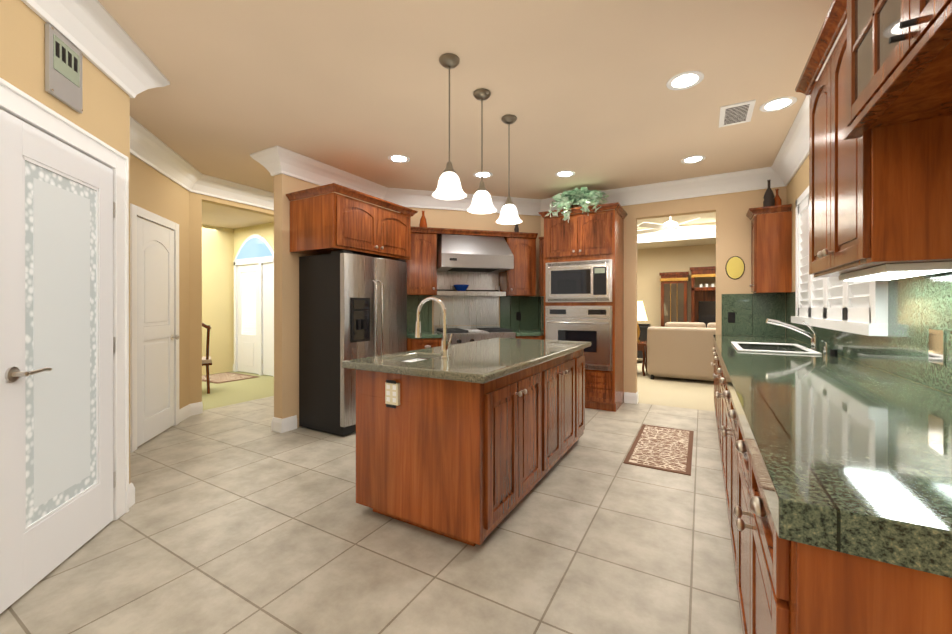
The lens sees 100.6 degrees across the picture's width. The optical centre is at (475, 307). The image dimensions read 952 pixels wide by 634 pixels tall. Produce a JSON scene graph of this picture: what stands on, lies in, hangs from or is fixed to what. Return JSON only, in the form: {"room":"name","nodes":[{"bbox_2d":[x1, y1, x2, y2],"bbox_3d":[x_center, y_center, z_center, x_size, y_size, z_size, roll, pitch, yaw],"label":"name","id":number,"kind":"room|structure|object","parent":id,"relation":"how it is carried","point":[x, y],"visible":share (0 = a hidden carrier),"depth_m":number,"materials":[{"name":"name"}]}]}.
{"room":"kitchen","nodes":[
{"label":"kitchen","id":0,"kind":"room"},
{"bbox_2d":[0,0,129,483],"bbox_3d":[-1.917,-0.139,0.556,0.530,2.750,3.825,0,0,-15],"label":"wall","id":1,"kind":"structure","parent":0,"point":[104,116],"depth_m":1.88,"materials":[{"name":"beige paint"}]},
{"bbox_2d":[0,109,115,613],"bbox_3d":[-2.000,0.213,1.929,0.537,2.018,0.550,0,0,30],"label":"pantry door","id":2,"kind":"structure","parent":1,"relation":"in","point":[57,351],"depth_m":1.84,"materials":[{"name":"white wood"}]},
{"bbox_2d":[45,23,82,112],"bbox_3d":[-2.003,-1.156,1.928,0.022,0.310,0.220,0,0,-15],"label":"door chime","id":3,"kind":"object","parent":1,"relation":"attached to","point":[63,69],"visible":1,"depth_m":1.90,"materials":[{"name":"beige plastic"}]},
{"bbox_2d":[0,78,128,520],"bbox_3d":[-1.993,0.162,1.922,0.039,2.144,0.967,0,0,-15],"label":"door frame","id":4,"kind":"structure","parent":1,"relation":"attached to","point":[20,104],"depth_m":2.29,"materials":[{"name":"white wood"}]},
{"bbox_2d":[129,483,134,507],"bbox_3d":[-2.611,1.165,2.731,1.201,0.135,0.753,0,0,30],"label":"baseboard","id":5,"kind":"structure","parent":1,"relation":"attached to","point":[131,487],"depth_m":2.46,"materials":[{"name":"white wood"}]},
{"bbox_2d":[130,154,188,446],"bbox_3d":[-3.029,-0.144,3.401,0.120,2.750,2.249,0,0,-15],"label":"wall","id":6,"kind":"structure","parent":0,"point":[153,190],"depth_m":4.25,"materials":[{"name":"beige paint"}]},
{"bbox_2d":[130,203,178,452],"bbox_3d":[-3.055,0.171,3.781,0.027,2.120,0.877,0,0,-15],"label":"trim","id":7,"kind":"structure","parent":6,"relation":"attached to","point":[135,211],"depth_m":3.43,"materials":[{"name":"white wood"}]},
{"bbox_2d":[137,217,179,446],"bbox_3d":[-3.054,0.210,3.788,0.502,2.018,0.521,0,0,30],"label":"closet door","id":8,"kind":"structure","parent":6,"relation":"in","point":[155,330],"depth_m":3.74,"materials":[{"name":"white wood"}]},
{"bbox_2d":[202,224,233,374],"bbox_3d":[-4.947,-0.151,7.485,0.260,2.750,0.550,0,0,30],"label":"wall","id":9,"kind":"structure","parent":0,"point":[217,280],"depth_m":7.42,"materials":[{"name":"beige paint"}]},
{"bbox_2d":[189,192,273,403],"bbox_3d":[-2.368,-0.148,6.194,0.120,2.750,3.830,0,0,30],"label":"wall","id":10,"kind":"structure","parent":0,"point":[196,200],"depth_m":4.57,"materials":[{"name":"beige paint"}]},
{"bbox_2d":[188,402,202,416],"bbox_3d":[-3.227,1.162,4.556,0.017,0.135,0.130,0,0,30],"label":"baseboard","id":11,"kind":"structure","parent":10,"relation":"attached to","point":[188,410],"depth_m":4.54,"materials":[{"name":"white"}]},
{"bbox_2d":[21,0,846,215],"bbox_3d":[-0.741,-1.421,3.003,5.870,0.195,7.750,0,0,30],"label":"crown molding","id":12,"kind":"structure","parent":10,"relation":"attached to","point":[790,158],"depth_m":3.93,"materials":[{"name":"white wood"}]},
{"bbox_2d":[234,222,273,258],"bbox_3d":[-4.196,-0.150,7.458,4.310,2.750,0.150,0,0,30],"label":"wall","id":13,"kind":"structure","parent":0,"point":[243,234],"depth_m":7.33,"materials":[{"name":"beige paint"}]},
{"bbox_2d":[233,234,273,262],"bbox_3d":[-4.090,-1.115,7.289,1.340,0.480,0.028,0,0,30],"label":"transom window","id":14,"kind":"structure","parent":13,"relation":"in","point":[255,247],"depth_m":7.26,"materials":[{"name":"white"}]},
{"bbox_2d":[234,258,273,376],"bbox_3d":[-4.055,0.175,7.353,1.300,2.100,0.170,0,0,30],"label":"door","id":15,"kind":"structure","parent":13,"relation":"attached to","point":[253,316],"depth_m":7.33,"materials":[{"name":"white wood"}]},
{"bbox_2d":[274,174,380,427],"bbox_3d":[-1.059,-0.147,5.531,0.130,2.750,3.680,0,0,30],"label":"wall","id":16,"kind":"structure","parent":0,"point":[286,332],"depth_m":3.95,"materials":[{"name":"beige paint"}]},
{"bbox_2d":[271,415,296,432],"bbox_3d":[-1.063,1.160,5.526,0.164,0.135,3.697,0,0,30],"label":"baseboard","id":17,"kind":"structure","parent":16,"relation":"attached to","point":[280,425],"depth_m":3.94,"materials":[{"name":"white"}]},
{"bbox_2d":[286,183,417,259],"bbox_3d":[-1.289,-0.846,4.279,0.706,0.572,1.219,0,0,30],"label":"upper cabinet","id":18,"kind":"object","parent":16,"relation":"attached to","point":[325,223],"visible":1,"depth_m":3.89,"materials":[{"name":"brown wood"}]},
{"bbox_2d":[0,396,742,633],"bbox_3d":[-0.924,1.258,2.657,6.140,0.050,7.260,0,0,30],"label":"floor","id":19,"kind":"structure","parent":0,"point":[240,518],"depth_m":1.99,"materials":[{"name":"beige tile"}]},
{"bbox_2d":[299,250,406,435],"bbox_3d":[-1.266,0.342,4.263,0.741,1.775,0.910,0,0,30],"label":"fridge","id":20,"kind":"object","parent":19,"relation":"on","point":[352,306],"visible":0.85,"depth_m":3.90,"materials":[{"name":"silver metal"}]},
{"bbox_2d":[407,338,441,350],"bbox_3d":[-0.750,0.792,4.962,0.933,0.874,0.735,0,0,30],"label":"base cabinet","id":21,"kind":"object","parent":19,"relation":"on","point":[418,344],"visible":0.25,"depth_m":4.59,"materials":[{"name":"brown wood"}]},
{"bbox_2d":[407,331,442,338],"bbox_3d":[-0.747,0.332,4.959,0.940,0.042,0.734,0,0,30],"label":"countertop","id":22,"kind":"structure","parent":21,"relation":"on","point":[429,334],"depth_m":4.63,"materials":[{"name":"stone"}]},
{"bbox_2d":[356,349,584,545],"bbox_3d":[0.155,0.795,2.985,0.907,0.874,1.998,0,0,30],"label":"kitchen island","id":23,"kind":"object","parent":19,"relation":"on","point":[471,463],"visible":1,"depth_m":2.18,"materials":[{"name":"brown wood"}]},
{"bbox_2d":[342,338,590,383],"bbox_3d":[0.137,0.335,3.011,0.971,0.042,2.090,0,0,30],"label":"island countertop","id":24,"kind":"structure","parent":23,"relation":"on","point":[484,361],"depth_m":2.42,"materials":[{"name":"stone"}]},
{"bbox_2d":[402,358,425,361],"bbox_3d":[-0.399,0.429,2.546,0.304,0.141,0.434,0,0,30],"label":"island sink","id":25,"kind":"object","parent":24,"relation":"in","point":[414,360],"visible":0.02,"depth_m":2.76,"materials":[{"name":"white metal"}]},
{"bbox_2d":[415,297,452,358],"bbox_3d":[-0.273,0.120,2.545,0.264,0.386,0.098,0,0,30],"label":"island faucet","id":26,"kind":"object","parent":24,"relation":"on","point":[445,345],"visible":1,"depth_m":2.48,"materials":[{"name":"silver metal"}]},
{"bbox_2d":[434,325,515,344],"bbox_3d":[-0.029,0.736,5.059,0.910,0.985,0.707,0,0,-15],"label":"range","id":27,"kind":"object","parent":19,"relation":"on","point":[463,334],"visible":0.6,"depth_m":4.84,"materials":[{"name":"silver metal"}]},
{"bbox_2d":[515,335,543,339],"bbox_3d":[0.624,0.791,5.339,0.707,0.874,0.911,0,0,30],"label":"base cabinet","id":28,"kind":"object","parent":19,"relation":"on","point":[531,337],"visible":0.06,"depth_m":4.94,"materials":[{"name":"brown wood"}]},
{"bbox_2d":[512,329,543,335],"bbox_3d":[0.620,0.331,5.336,0.699,0.042,0.918,0,0,30],"label":"countertop","id":29,"kind":"structure","parent":28,"relation":"on","point":[538,332],"depth_m":5.00,"materials":[{"name":"stone"}]},
{"bbox_2d":[538,202,627,411],"bbox_3d":[1.369,0.007,5.050,0.972,2.442,0.698,0,0,30],"label":"tall cabinet","id":30,"kind":"object","parent":19,"relation":"on","point":[584,276],"visible":0.67,"depth_m":4.77,"materials":[{"name":"brown wood"}]},
{"bbox_2d":[545,187,608,220],"bbox_3d":[1.269,-1.256,4.874,0.706,0.471,0.602,0,0,30],"label":"ivy plant","id":31,"kind":"object","parent":30,"relation":"on","point":[584,197],"visible":0.94,"depth_m":4.78,"materials":[{"name":"green plant"}]},
{"bbox_2d":[623,424,693,475],"bbox_3d":[1.664,1.226,3.527,0.470,0.009,1.180,0,0,30],"label":"kitchen rug","id":32,"kind":"object","parent":19,"relation":"on","point":[662,448],"visible":0.96,"depth_m":3.41,"materials":[{"name":"beige fabric"}]},
{"bbox_2d":[711,345,717,406],"bbox_3d":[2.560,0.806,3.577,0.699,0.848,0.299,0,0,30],"label":"base cabinet","id":33,"kind":"object","parent":19,"relation":"on","point":[714,349],"depth_m":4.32,"materials":[{"name":"brown wood"}]},
{"bbox_2d":[713,335,951,577],"bbox_3d":[1.935,0.348,2.479,0.677,0.067,4.582,0,0,30],"label":"countertop","id":34,"kind":"structure","parent":33,"relation":"on","point":[851,457],"depth_m":0.89,"materials":[{"name":"green stone"}]},
{"bbox_2d":[731,342,821,354],"bbox_3d":[2.294,0.402,3.085,0.470,0.203,0.770,0,0,30],"label":"sink","id":35,"kind":"object","parent":34,"relation":"in","point":[737,346],"visible":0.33,"depth_m":2.86,"materials":[{"name":"white"}]},
{"bbox_2d":[766,318,819,349],"bbox_3d":[2.411,0.196,3.009,0.340,0.233,0.059,0,0,19],"label":"faucet","id":36,"kind":"object","parent":34,"relation":"on","point":[814,342],"visible":0.92,"depth_m":2.98,"materials":[{"name":"silver metal"}]},
{"bbox_2d":[821,340,837,356],"bbox_3d":[2.353,0.268,2.628,0.048,0.092,0.207,0,0,26],"label":"soap dispenser","id":37,"kind":"object","parent":34,"relation":"on","point":[828,350],"visible":1,"depth_m":2.69,"materials":[{"name":"silver metal"}]},
{"bbox_2d":[715,361,721,438],"bbox_3d":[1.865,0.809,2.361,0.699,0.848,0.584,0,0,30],"label":"base cabinet","id":38,"kind":"object","parent":19,"relation":"on","point":[718,366],"depth_m":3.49,"materials":[{"name":"brown wood"}]},
{"bbox_2d":[719,369,732,503],"bbox_3d":[1.521,0.810,1.761,0.699,0.848,1.044,0,0,30],"label":"base cabinet","id":39,"kind":"object","parent":19,"relation":"on","point":[724,392],"depth_m":2.50,"materials":[{"name":"brown wood"}]},
{"bbox_2d":[727,401,951,633],"bbox_3d":[1.066,0.811,0.965,0.699,0.848,1.039,0,0,30],"label":"base cabinet","id":40,"kind":"object","parent":19,"relation":"on","point":[784,586],"depth_m":0.66,"materials":[{"name":"brown wood"}]},
{"bbox_2d":[202,358,714,410],"bbox_3d":[0.314,1.251,6.696,12.900,0.050,10.300,0,0,30],"label":"floor","id":41,"kind":"structure","parent":0,"point":[682,393],"depth_m":5.80,"materials":[{"name":"beige carpet"}]},
{"bbox_2d":[202,323,211,393],"bbox_3d":[-4.088,0.702,5.681,0.480,1.053,0.552,0,0,-35],"label":"dining chair","id":42,"kind":"object","parent":41,"relation":"on","point":[206,361],"visible":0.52,"depth_m":5.63,"materials":[{"name":"brown wood"}]},
{"bbox_2d":[202,372,257,383],"bbox_3d":[-4.442,1.220,6.939,1.000,0.009,0.700,0,0,30],"label":"entry rug","id":43,"kind":"object","parent":41,"relation":"on","point":[218,378],"visible":0.79,"depth_m":6.91,"materials":[{"name":"beige fabric"}]},
{"bbox_2d":[637,341,646,375],"bbox_3d":[2.940,0.933,7.439,0.560,0.596,0.560,0,0,30],"label":"end table","id":44,"kind":"object","parent":41,"relation":"on","point":[642,346],"visible":0.35,"depth_m":7.13,"materials":[{"name":"brown wood"}]},
{"bbox_2d":[637,301,647,341],"bbox_3d":[3.001,0.254,7.403,0.400,0.760,0.400,0,0,30],"label":"table lamp","id":45,"kind":"object","parent":44,"relation":"on","point":[641,314],"visible":0.42,"depth_m":7.27,"materials":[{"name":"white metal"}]},
{"bbox_2d":[637,323,661,357],"bbox_3d":[3.651,0.787,8.904,0.940,0.870,0.490,0,0,30],"label":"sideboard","id":46,"kind":"object","parent":41,"relation":"on","point":[643,327],"visible":0.08,"depth_m":8.66,"materials":[{"name":"black wood"}]},
{"bbox_2d":[659,271,688,326],"bbox_3d":[4.789,0.186,9.543,0.620,2.070,0.450,0,0,30],"label":"hutch","id":47,"kind":"object","parent":41,"relation":"on","point":[674,296],"visible":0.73,"depth_m":9.37,"materials":[{"name":"brown wood"}]},
{"bbox_2d":[647,322,715,380],"bbox_3d":[3.934,0.736,6.750,1.770,0.980,0.950,0,0,30],"label":"sofa","id":48,"kind":"object","parent":41,"relation":"on","point":[683,350],"visible":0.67,"depth_m":6.54,"materials":[{"name":"fabric"}]},
{"bbox_2d":[690,266,715,327],"bbox_3d":[5.861,0.137,8.959,1.780,2.170,0.400,0,0,30],"label":"living room media center","id":49,"kind":"object","parent":41,"relation":"on","point":[703,304],"visible":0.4,"depth_m":9.24,"materials":[{"name":"brown wood"}]},
{"bbox_2d":[382,207,540,331],"bbox_3d":[-0.157,-0.147,5.467,2.231,2.750,0.130,0,0,-15],"label":"wall","id":50,"kind":"structure","parent":0,"point":[528,308],"depth_m":5.51,"materials":[{"name":"paint"}]},
{"bbox_2d":[406,233,436,295],"bbox_3d":[-0.794,-0.546,5.033,0.552,0.770,0.384,0,0,-15],"label":"upper cabinet","id":51,"kind":"object","parent":50,"relation":"attached to","point":[422,272],"visible":0.75,"depth_m":4.91,"materials":[{"name":"brown wood"}]},
{"bbox_2d":[433,234,513,325],"bbox_3d":[-0.047,-0.344,5.124,0.920,1.165,0.601,0,0,-15],"label":"range hood","id":52,"kind":"object","parent":50,"relation":"attached to","point":[477,264],"visible":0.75,"depth_m":5.26,"materials":[{"name":"silver metal"}]},
{"bbox_2d":[453,284,468,290],"bbox_3d":[-0.194,-0.256,5.207,0.216,0.096,0.216,0,0,30],"label":"bowl","id":53,"kind":"object","parent":52,"relation":"on","point":[461,287],"visible":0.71,"depth_m":5.14,"materials":[{"name":"blue ceramic"}]},
{"bbox_2d":[411,226,543,238],"bbox_3d":[0.049,-0.965,5.253,2.298,0.062,0.422,0,0,-14],"label":"valance","id":54,"kind":"object","parent":50,"relation":"attached to","point":[439,232],"visible":0.4,"depth_m":5.05,"materials":[{"name":"brown wood"}]},
{"bbox_2d":[419,211,426,226],"bbox_3d":[-0.678,-1.103,5.079,0.104,0.280,0.104,0,0,30],"label":"vase","id":55,"kind":"object","parent":54,"relation":"on","point":[423,222],"visible":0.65,"depth_m":5.04,"materials":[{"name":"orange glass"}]},
{"bbox_2d":[514,224,518,231],"bbox_3d":[0.557,-1.067,5.416,0.077,0.205,0.077,0,0,30],"label":"figurine","id":56,"kind":"object","parent":54,"relation":"on","point":[516,228],"visible":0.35,"depth_m":5.39,"materials":[{"name":"grey"}]},
{"bbox_2d":[516,312,520,319],"bbox_3d":[0.605,0.118,5.603,0.070,0.120,0.006,0,0,-15],"label":"electrical outlet plate","id":57,"kind":"object","parent":50,"relation":"attached to","point":[518,314],"depth_m":5.60,"materials":[{"name":"black plastic"}]},
{"bbox_2d":[499,237,543,296],"bbox_3d":[0.681,-0.547,5.444,0.708,0.770,0.680,0,0,30],"label":"upper cabinet","id":58,"kind":"object","parent":50,"relation":"attached to","point":[519,279],"visible":0.65,"depth_m":5.28,"materials":[{"name":"brown wood"}]},
{"bbox_2d":[98,0,832,228],"bbox_3d":[-2.780,-1.559,3.749,10.450,0.080,7.320,0,0,30],"label":"ceiling","id":59,"kind":"structure","parent":0,"point":[579,88],"depth_m":2.71,"materials":[{"name":"paint"}]},
{"bbox_2d":[388,154,409,162],"bbox_3d":[-0.785,-1.517,4.024,0.224,0.006,0.224,0,0,30],"label":"recessed light","id":60,"kind":"object","parent":59,"relation":"in","point":[396,158],"visible":1,"depth_m":4.01,"materials":[{"name":"white"}]},
{"bbox_2d":[432,53,466,199],"bbox_3d":[-0.163,-1.101,2.414,0.212,0.830,0.212,0,0,30],"label":"pendant light","id":61,"kind":"object","parent":59,"relation":"hanging from","point":[449,186],"visible":1,"depth_m":2.38,"materials":[{"name":"white glass"}]},
{"bbox_2d":[467,88,496,213],"bbox_3d":[0.042,-1.102,2.792,0.212,0.830,0.212,0,0,30],"label":"pendant light","id":62,"kind":"object","parent":59,"relation":"hanging from","point":[481,202],"visible":1,"depth_m":2.77,"materials":[{"name":"white glass"}]},
{"bbox_2d":[473,171,492,177],"bbox_3d":[0.080,-1.518,4.509,0.224,0.006,0.224,0,0,30],"label":"recessed light","id":63,"kind":"object","parent":59,"relation":"in","point":[485,174],"visible":0.94,"depth_m":4.50,"materials":[{"name":"white glass"}]},
{"bbox_2d":[496,114,521,224],"bbox_3d":[0.264,-1.102,3.160,0.212,0.830,0.212,0,0,30],"label":"pendant light","id":64,"kind":"object","parent":59,"relation":"hanging from","point":[509,214],"visible":1,"depth_m":3.14,"materials":[{"name":"white glass"}]},
{"bbox_2d":[555,171,574,176],"bbox_3d":[1.010,-1.518,4.484,0.224,0.006,0.224,0,0,30],"label":"recessed light","id":65,"kind":"object","parent":59,"relation":"in","point":[564,173],"visible":1,"depth_m":4.47,"materials":[{"name":"white"}]},
{"bbox_2d":[666,71,703,89],"bbox_3d":[1.395,-1.514,2.639,0.224,0.006,0.224,0,0,30],"label":"recessed light","id":66,"kind":"object","parent":59,"relation":"in","point":[687,79],"visible":1,"depth_m":2.63,"materials":[{"name":"white"}]},
{"bbox_2d":[681,155,705,163],"bbox_3d":[2.222,-1.517,4.044,0.224,0.006,0.224,0,0,30],"label":"recessed light","id":67,"kind":"object","parent":59,"relation":"in","point":[693,159],"visible":1,"depth_m":4.04,"materials":[{"name":"white"}]},
{"bbox_2d":[719,99,755,127],"bbox_3d":[2.034,-1.513,3.092,0.220,0.008,0.380,0,0,30],"label":"ceiling vent","id":68,"kind":"object","parent":59,"relation":"in","point":[737,113],"visible":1,"depth_m":3.07,"materials":[{"name":"white metal"}]},
{"bbox_2d":[759,96,796,111],"bbox_3d":[2.250,-1.515,2.945,0.224,0.006,0.224,0,0,30],"label":"recessed light","id":69,"kind":"object","parent":59,"relation":"in","point":[776,104],"visible":1,"depth_m":2.94,"materials":[{"name":"white glass"}]},
{"bbox_2d":[541,186,786,392],"bbox_3d":[2.054,-0.147,5.128,3.124,2.750,0.130,0,0,30],"label":"wall","id":70,"kind":"structure","parent":0,"point":[746,305],"depth_m":4.58,"materials":[{"name":"paint"}]},
{"bbox_2d":[624,391,638,403],"bbox_3d":[2.022,1.161,5.144,0.160,0.135,0.137,0,0,30],"label":"baseboard","id":71,"kind":"structure","parent":70,"relation":"attached to","point":[632,398],"depth_m":5.09,"materials":[{"name":"white"}]},
{"bbox_2d":[728,312,734,322],"bbox_3d":[2.938,0.109,4.544,0.070,0.120,0.005,0,0,30],"label":"electrical outlet plate","id":72,"kind":"object","parent":70,"relation":"attached to","point":[731,315],"depth_m":4.54,"materials":[{"name":"black plastic"}]},
{"bbox_2d":[725,256,744,278],"bbox_3d":[2.972,-0.461,4.531,0.190,0.270,0.010,0,0,30],"label":"decorative plate","id":73,"kind":"object","parent":70,"relation":"attached to","point":[735,267],"visible":1,"depth_m":4.53,"materials":[{"name":"yellow ceramic"}]},
{"bbox_2d":[746,204,791,293],"bbox_3d":[3.129,-0.606,4.234,0.366,0.892,0.349,0,0,30],"label":"upper cabinet","id":74,"kind":"object","parent":70,"relation":"attached to","point":[771,250],"visible":1,"depth_m":4.12,"materials":[{"name":"brown wood"}]},
{"bbox_2d":[763,180,774,206],"bbox_3d":[3.127,-1.208,4.218,0.100,0.310,0.097,0,0,30],"label":"decorative bottle","id":75,"kind":"object","parent":74,"relation":"on","point":[768,197],"visible":0.71,"depth_m":4.19,"materials":[{"name":"grey"}]},
{"bbox_2d":[774,189,781,205],"bbox_3d":[3.237,-1.166,4.248,0.080,0.225,0.078,0,0,30],"label":"decorative bottle","id":76,"kind":"object","parent":74,"relation":"on","point":[777,199],"visible":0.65,"depth_m":4.22,"materials":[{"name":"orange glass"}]},
{"bbox_2d":[637,244,715,325],"bbox_3d":[4.415,-0.305,10.136,9.200,3.050,0.150,0,0,30],"label":"wall","id":77,"kind":"structure","parent":0,"point":[652,263],"depth_m":9.92,"materials":[{"name":"beige paint"}]},
{"bbox_2d":[637,212,715,228],"bbox_3d":[3.092,-1.866,7.820,9.200,0.080,5.580,0,0,30],"label":"ceiling","id":78,"kind":"structure","parent":0,"point":[705,217],"depth_m":8.16,"materials":[{"name":"beige paint"}]},
{"bbox_2d":[637,216,715,237],"bbox_3d":[3.416,-1.520,6.933,1.362,0.610,1.302,0,0,30],"label":"room ceiling fan","id":79,"kind":"object","parent":78,"relation":"hanging from","point":[670,227],"visible":0.81,"depth_m":6.80,"materials":[{"name":"white"}]},
{"bbox_2d":[637,222,715,248],"bbox_3d":[3.042,-1.656,7.734,8.900,0.340,5.379,0,0,30],"label":"ceiling soffit","id":80,"kind":"structure","parent":0,"point":[693,236],"depth_m":8.84,"materials":[{"name":"white paint"}]},
{"bbox_2d":[786,155,951,394],"bbox_3d":[1.686,-0.140,1.197,0.160,2.750,7.320,0,0,30],"label":"wall","id":81,"kind":"structure","parent":0,"point":[919,307],"depth_m":1.78,"materials":[{"name":"stone"}]},
{"bbox_2d":[791,186,887,335],"bbox_3d":[2.479,-0.425,2.805,0.078,1.125,1.980,0,0,30],"label":"window shutters","id":82,"kind":"object","parent":81,"relation":"attached to","point":[855,307],"visible":0.48,"depth_m":2.65,"materials":[{"name":"white wood"}]},
{"bbox_2d":[795,0,951,277],"bbox_3d":[1.652,-0.662,1.653,0.366,1.012,0.859,0,0,30],"label":"upper cabinet","id":83,"kind":"object","parent":81,"relation":"attached to","point":[878,196],"visible":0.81,"depth_m":1.36,"materials":[{"name":"brown wood"}]},
{"bbox_2d":[839,262,951,280],"bbox_3d":[1.652,-0.139,1.579,0.180,0.030,0.550,0,0,30],"label":"under-cabinet light","id":84,"kind":"object","parent":83,"relation":"attached to","point":[891,271],"visible":0.96,"depth_m":1.42,"materials":[{"name":"white plastic"}]},
{"bbox_2d":[844,0,951,139],"bbox_3d":[1.184,-0.854,0.835,0.367,0.500,1.015,0,0,30],"label":"upper cabinet","id":85,"kind":"object","parent":81,"relation":"attached to","point":[899,61],"depth_m":1.10,"materials":[{"name":"brown wood"}]},
{"bbox_2d":[929,329,944,364],"bbox_3d":[1.778,0.149,1.526,0.005,0.130,0.110,0,0,30],"label":"electrical outlet plate","id":86,"kind":"object","parent":81,"relation":"attached to","point":[936,346],"depth_m":1.51,"materials":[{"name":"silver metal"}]}
]}

